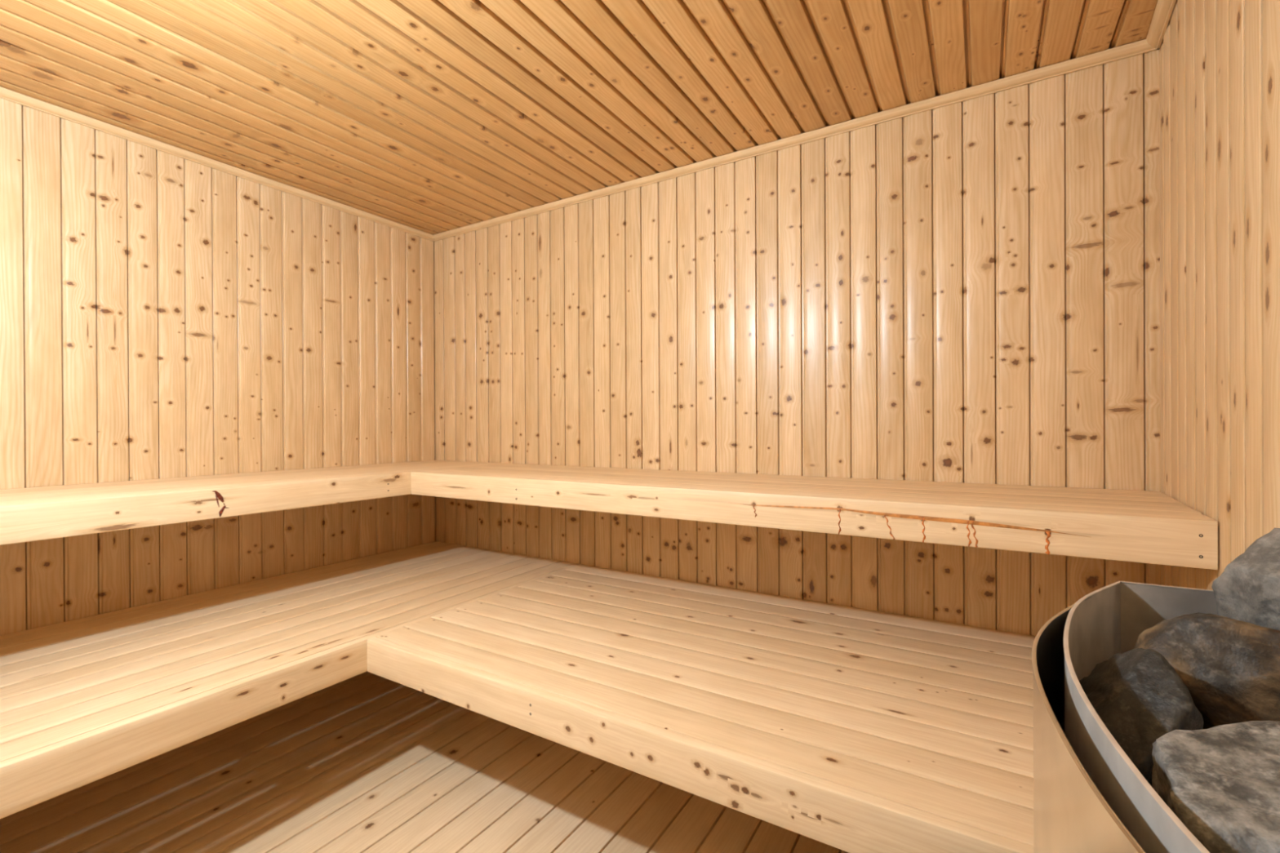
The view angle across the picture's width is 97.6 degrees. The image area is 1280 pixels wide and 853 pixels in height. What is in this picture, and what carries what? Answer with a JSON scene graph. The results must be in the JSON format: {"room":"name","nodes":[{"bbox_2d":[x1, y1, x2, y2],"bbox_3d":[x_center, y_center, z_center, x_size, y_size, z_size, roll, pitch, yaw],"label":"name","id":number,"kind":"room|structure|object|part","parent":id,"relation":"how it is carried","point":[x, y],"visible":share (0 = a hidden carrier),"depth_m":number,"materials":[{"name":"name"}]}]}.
{"room":"sauna","nodes":[
{"label":"sauna","id":0,"kind":"room"},
{"bbox_2d":[0,97,435,635],"bbox_3d":[-1.787,0.044,2.225,0.053,2.233,2.300,0,0,31],"label":"wall","id":1,"kind":"structure","parent":0,"point":[163,315],"depth_m":2.19,"materials":[{"name":"brown wood"}]},
{"bbox_2d":[0,86,434,241],"bbox_3d":[-1.758,-1.060,2.201,0.034,0.026,2.300,0,0,31],"label":"trim","id":2,"kind":"structure","parent":1,"relation":"attached to","point":[6,94],"depth_m":2.18,"materials":[{"name":"brown wood"}]},
{"bbox_2d":[0,460,508,545],"bbox_3d":[-1.514,0.244,2.063,0.588,0.096,2.287,0,0,31],"label":"bench","id":3,"kind":"object","parent":1,"relation":"attached to","point":[27,514],"visible":0.92,"depth_m":1.78,"materials":[{"name":"brown wood"}]},
{"bbox_3d":[-1.524,0.207,2.069,0.553,0.022,2.287,0,0,31],"label":"seat","id":4,"kind":"part","parent":3,"relation":"part of","materials":[{"name":"brown wood"}]},
{"bbox_2d":[0,541,580,818],"bbox_3d":[-1.319,0.709,1.946,1.039,0.101,2.287,0,0,31],"label":"bench","id":5,"kind":"object","parent":1,"relation":"attached to","point":[85,700],"visible":0.93,"depth_m":1.63,"materials":[{"name":"brown wood"}]},
{"bbox_2d":[0,671,848,852],"bbox_3d":[-0.441,1.167,1.408,3.091,0.022,2.300,0,0,31],"label":"floor","id":6,"kind":"structure","parent":0,"point":[366,762],"depth_m":1.74,"materials":[{"name":"brown wood"}]},
{"bbox_2d":[1031,581,1217,852],"bbox_3d":[0.439,0.675,0.398,0.261,0.958,0.711,0,0,31],"label":"heater","id":7,"kind":"object","parent":6,"relation":"on","point":[1090,797],"visible":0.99,"depth_m":0.40,"materials":[{"name":"metal"}]},
{"bbox_3d":[0.342,0.596,0.412,0.080,0.796,0.604,0,0,31],"label":"casing","id":8,"kind":"part","parent":7,"relation":"part of","materials":[{"name":"wood"}]},
{"bbox_2d":[1079,648,1203,788],"bbox_3d":[0.434,0.262,0.498,0.080,0.121,0.144,0,0,17],"label":"stone","id":9,"kind":"object","parent":7,"relation":"in","point":[1138,695],"visible":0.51,"depth_m":0.47,"materials":[{"name":"grey stone"}]},
{"bbox_2d":[1133,612,1279,728],"bbox_3d":[0.579,0.258,0.511,0.200,0.166,0.101,0,0,27],"label":"stone","id":10,"kind":"object","parent":7,"relation":"in","point":[1229,668],"visible":0.53,"depth_m":0.50,"materials":[{"name":"grey stone"}]},
{"bbox_2d":[1151,720,1279,852],"bbox_3d":[0.399,0.257,0.280,0.203,0.149,0.168,0,0,34],"label":"stone","id":11,"kind":"object","parent":7,"relation":"in","point":[1222,782],"visible":0.8,"depth_m":0.32,"materials":[{"name":"grey stone"}]},
{"bbox_2d":[1211,527,1279,630],"bbox_3d":[0.668,0.167,0.543,0.131,0.143,0.159,0,0,-43],"label":"stone","id":12,"kind":"object","parent":7,"relation":"in","point":[1247,589],"visible":0.81,"depth_m":0.56,"materials":[{"name":"grey stone"}]},
{"bbox_2d":[0,0,1158,235],"bbox_3d":[-0.454,-1.107,1.403,3.193,0.062,2.400,0,0,31],"label":"ceiling","id":13,"kind":"structure","parent":0,"point":[431,117],"depth_m":1.71,"materials":[{"name":"brown wood"}]},
{"bbox_2d":[434,49,1160,635],"bbox_3d":[0.164,0.033,2.407,3.193,2.233,0.053,0,0,31],"label":"wall","id":14,"kind":"structure","parent":0,"point":[967,291],"depth_m":2.02,"materials":[{"name":"brown wood"}]},
{"bbox_2d":[366,564,1035,852],"bbox_3d":[0.310,0.701,1.656,2.042,0.101,1.081,0,0,31],"label":"bench","id":15,"kind":"object","parent":14,"relation":"attached to","point":[848,729],"visible":0.88,"depth_m":1.38,"materials":[{"name":"brown wood"}]},
{"bbox_2d":[433,39,1163,241],"bbox_3d":[0.137,-1.070,2.369,3.093,0.026,0.034,0,0,31],"label":"trim","id":16,"kind":"structure","parent":14,"relation":"attached to","point":[1140,47],"depth_m":1.99,"materials":[{"name":"brown wood"}]},
{"bbox_2d":[410,463,1217,569],"bbox_3d":[0.243,0.236,1.981,2.496,0.098,0.592,0,0,31],"label":"bench","id":17,"kind":"object","parent":14,"relation":"attached to","point":[1143,526],"visible":1,"depth_m":1.49,"materials":[{"name":"brown wood"}]},
{"bbox_3d":[0.251,0.198,1.993,2.496,0.022,0.560,0,0,31],"label":"seat","id":18,"kind":"part","parent":17,"relation":"part of","materials":[{"name":"brown wood"}]},
{"bbox_2d":[1159,0,1279,590],"bbox_3d":[0.832,0.035,0.621,0.054,2.233,2.304,0,0,35],"label":"wall","id":19,"kind":"structure","parent":0,"point":[1220,60],"depth_m":1.08,"materials":[{"name":"brown wood"}]},
{"bbox_2d":[1146,0,1176,50],"bbox_3d":[0.793,-1.069,0.641,0.034,0.026,2.304,0,0,35],"label":"trim","id":20,"kind":"structure","parent":19,"relation":"attached to","point":[1164,8],"depth_m":1.48,"materials":[{"name":"brown wood"}]}
]}

